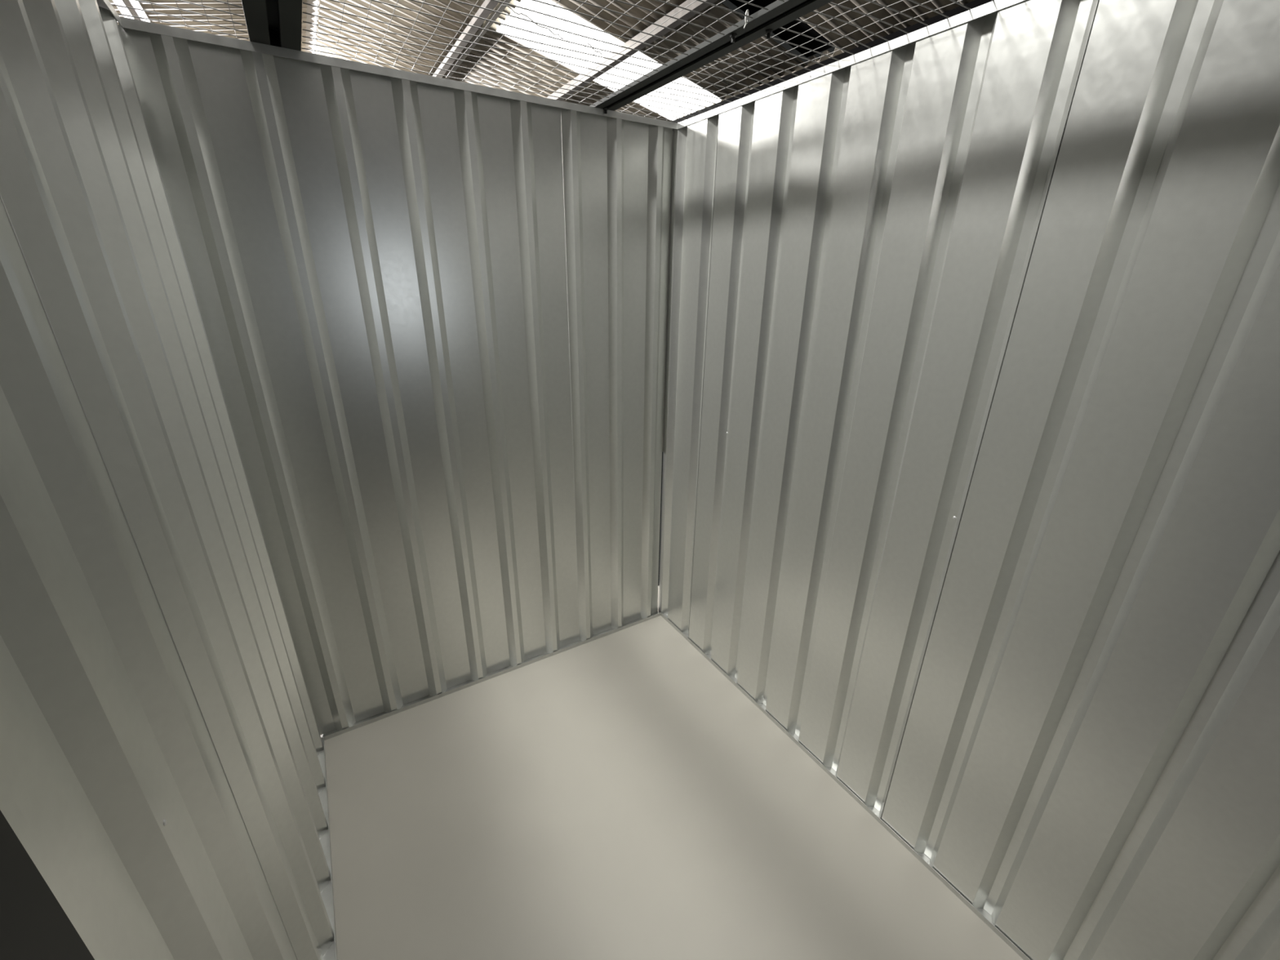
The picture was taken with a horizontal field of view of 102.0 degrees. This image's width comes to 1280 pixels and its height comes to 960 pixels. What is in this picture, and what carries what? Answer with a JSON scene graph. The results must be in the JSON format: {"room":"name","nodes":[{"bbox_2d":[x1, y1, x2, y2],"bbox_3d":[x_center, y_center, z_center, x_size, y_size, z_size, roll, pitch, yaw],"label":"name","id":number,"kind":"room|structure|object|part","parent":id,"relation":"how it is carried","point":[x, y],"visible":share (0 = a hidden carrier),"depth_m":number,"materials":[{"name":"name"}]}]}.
{"room":"storage unit","nodes":[
{"label":"storage unit","id":0,"kind":"room"},
{"bbox_2d":[0,0,333,959],"bbox_3d":[-0.884,0.215,1.068,0.033,2.308,1.556,-12,25,-29],"label":"wall","id":1,"kind":"structure","parent":0,"point":[161,744],"depth_m":0.75,"materials":[{"name":"silver metal"}]},
{"bbox_2d":[0,809,94,959],"bbox_3d":[-0.424,0.517,0.343,0.074,2.300,0.256,-12,25,-29],"label":"trim","id":2,"kind":"structure","parent":1,"relation":"attached to","point":[34,926],"depth_m":0.38,"materials":[{"name":"black metal"}]},
{"bbox_2d":[96,0,125,31],"bbox_3d":[-0.630,-0.709,0.280,0.039,0.021,2.480,-12,25,-29],"label":"trim","id":3,"kind":"structure","parent":1,"relation":"attached to","point":[105,4],"depth_m":1.19,"materials":[{"name":"grey metal"}]},
{"bbox_2d":[111,0,248,39],"bbox_3d":[-0.500,-0.746,0.335,0.258,0.012,2.454,-12,25,-29],"label":"mesh panel","id":4,"kind":"object","parent":3,"relation":"on","point":[227,2],"visible":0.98,"depth_m":1.24,"materials":[{"name":"grey metal"}]},
{"bbox_2d":[317,737,337,959],"bbox_3d":[-0.891,1.283,1.475,0.040,0.030,1.525,-12,25,-29],"label":"trim","id":5,"kind":"structure","parent":1,"relation":"attached to","point":[327,894],"depth_m":1.65,"materials":[{"name":"grey metal"}]},
{"bbox_2d":[118,24,673,735],"bbox_3d":[-0.576,-0.180,2.081,1.698,2.308,0.032,-12,25,-29],"label":"wall","id":6,"kind":"structure","parent":0,"point":[434,317],"depth_m":1.89,"materials":[{"name":"grey metal"}]},
{"bbox_2d":[118,16,677,130],"bbox_3d":[-0.559,-1.253,1.659,1.643,0.021,0.039,-12,25,-29],"label":"trim","id":7,"kind":"structure","parent":6,"relation":"attached to","point":[127,23],"depth_m":1.50,"materials":[{"name":"grey metal"}]},
{"bbox_2d":[241,0,302,50],"bbox_3d":[-0.344,-0.802,0.426,0.115,0.050,2.510,-12,25,-29],"label":"channel","id":8,"kind":"object","parent":7,"relation":"on","point":[277,23],"visible":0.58,"depth_m":1.28,"materials":[{"name":"black metal"}]},
{"bbox_3d":[-0.999,-1.202,1.417,0.109,0.044,0.003,-12,25,-29],"label":"plate","id":9,"kind":"part","parent":8,"relation":"part of","materials":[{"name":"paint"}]},
{"bbox_2d":[589,0,833,114],"bbox_3d":[0.506,-0.958,0.925,0.081,0.028,2.510,-12,25,-29],"label":"ceiling beam","id":10,"kind":"structure","parent":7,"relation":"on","point":[779,14],"depth_m":1.37,"materials":[{"name":"black metal"}]},
{"bbox_2d":[302,0,784,106],"bbox_3d":[0.093,-0.872,0.676,0.895,0.012,2.454,-12,25,-29],"label":"mesh panel","id":11,"kind":"object","parent":10,"relation":"attached to","point":[701,1],"visible":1,"depth_m":1.34,"materials":[{"name":"grey metal"}]},
{"bbox_2d":[500,4,563,39],"bbox_3d":[-0.259,-1.124,1.274,0.005,0.008,0.218,14,25,30],"label":"loose wire","id":12,"kind":"object","parent":11,"relation":"on","point":[500,5],"visible":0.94,"depth_m":1.26,"materials":[{"name":"grey"}]},
{"bbox_2d":[743,9,749,28],"bbox_3d":[0.253,-1.092,1.229,0.012,0.036,0.006,-12,25,-29],"label":"cable tie","id":13,"kind":"object","parent":10,"relation":"attached to","point":[747,11],"visible":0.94,"depth_m":1.23,"materials":[{"name":"white plastic"}]},
{"bbox_2d":[322,607,661,740],"bbox_3d":[-0.588,0.882,2.501,1.638,0.030,0.040,-12,25,-29],"label":"trim","id":14,"kind":"structure","parent":6,"relation":"attached to","point":[330,735],"depth_m":2.40,"materials":[{"name":"grey metal"}]},
{"bbox_2d":[108,0,974,121],"bbox_3d":[-1.962,-3.998,4.345,9.600,1.235,16.500,-12,25,-29],"label":"ceiling","id":15,"kind":"structure","parent":0,"point":[734,18],"depth_m":5.30,"materials":[{"name":"white"}]},
{"bbox_2d":[112,0,150,22],"bbox_3d":[-3.708,-3.738,3.296,0.140,0.130,16.500,-12,25,-29],"label":"rooflight","id":16,"kind":"object","parent":15,"relation":"attached to","point":[130,3],"visible":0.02,"depth_m":4.79,"materials":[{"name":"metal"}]},
{"bbox_2d":[432,0,511,79],"bbox_3d":[-1.282,-4.307,4.670,0.230,0.130,16.500,-12,25,-29],"label":"purlin","id":17,"kind":"object","parent":15,"relation":"attached to","point":[489,4],"visible":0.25,"depth_m":5.31,"materials":[{"name":"metal"}]},
{"bbox_2d":[496,0,720,119],"bbox_3d":[-0.274,-4.457,5.574,2.250,0.558,0.930,-12,25,-29],"label":"rooflight","id":18,"kind":"object","parent":15,"relation":"attached to","point":[561,13],"visible":0.52,"depth_m":5.38,"materials":[{"name":"white plastic"}]},
{"bbox_2d":[546,0,717,100],"bbox_3d":[-0.326,-4.274,5.315,0.140,0.130,16.500,-12,25,-29],"label":"purlin","id":19,"kind":"object","parent":15,"relation":"attached to","point":[684,15],"visible":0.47,"depth_m":4.82,"materials":[{"name":"metal"}]},
{"bbox_2d":[728,0,834,57],"bbox_3d":[1.213,-3.858,4.338,1.030,0.243,0.400,-12,25,-29],"label":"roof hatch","id":20,"kind":"object","parent":15,"relation":"attached to","point":[802,27],"visible":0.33,"depth_m":4.48,"materials":[{"name":"black metal"}]},
{"bbox_2d":[671,0,991,131],"bbox_3d":[0.744,-4.247,6.034,0.140,0.130,16.500,-12,25,-29],"label":"purlin","id":21,"kind":"object","parent":15,"relation":"attached to","point":[975,3],"visible":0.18,"depth_m":4.38,"materials":[{"name":"silver metal"}]},
{"bbox_2d":[320,586,1023,959],"bbox_3d":[-0.107,1.408,1.337,2.650,0.080,3.150,-12,25,-29],"label":"floor","id":22,"kind":"structure","parent":0,"point":[615,796],"depth_m":1.75,"materials":[{"name":"grey concrete"}]},
{"bbox_2d":[657,0,1279,959],"bbox_3d":[0.777,0.060,1.520,0.033,2.308,2.478,-12,25,-29],"label":"wall","id":23,"kind":"structure","parent":0,"point":[971,481],"depth_m":1.25,"materials":[{"name":"silver metal"}]},
{"bbox_2d":[660,613,1030,959],"bbox_3d":[0.772,1.128,1.929,0.040,0.030,2.447,-12,25,-29],"label":"trim","id":24,"kind":"structure","parent":23,"relation":"attached to","point":[983,914],"depth_m":1.83,"materials":[{"name":"grey metal"}]},
{"bbox_2d":[677,0,1025,128],"bbox_3d":[0.803,-1.007,1.087,0.039,0.021,2.447,-12,25,-29],"label":"trim","id":25,"kind":"structure","parent":23,"relation":"attached to","point":[992,6],"depth_m":1.36,"materials":[{"name":"white metal"}]},
{"bbox_2d":[616,0,994,122],"bbox_3d":[0.669,-0.995,1.007,0.287,0.012,2.454,-12,25,-29],"label":"mesh panel","id":26,"kind":"object","parent":25,"relation":"on","point":[953,1],"visible":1,"depth_m":1.42,"materials":[{"name":"grey metal"}]}
]}

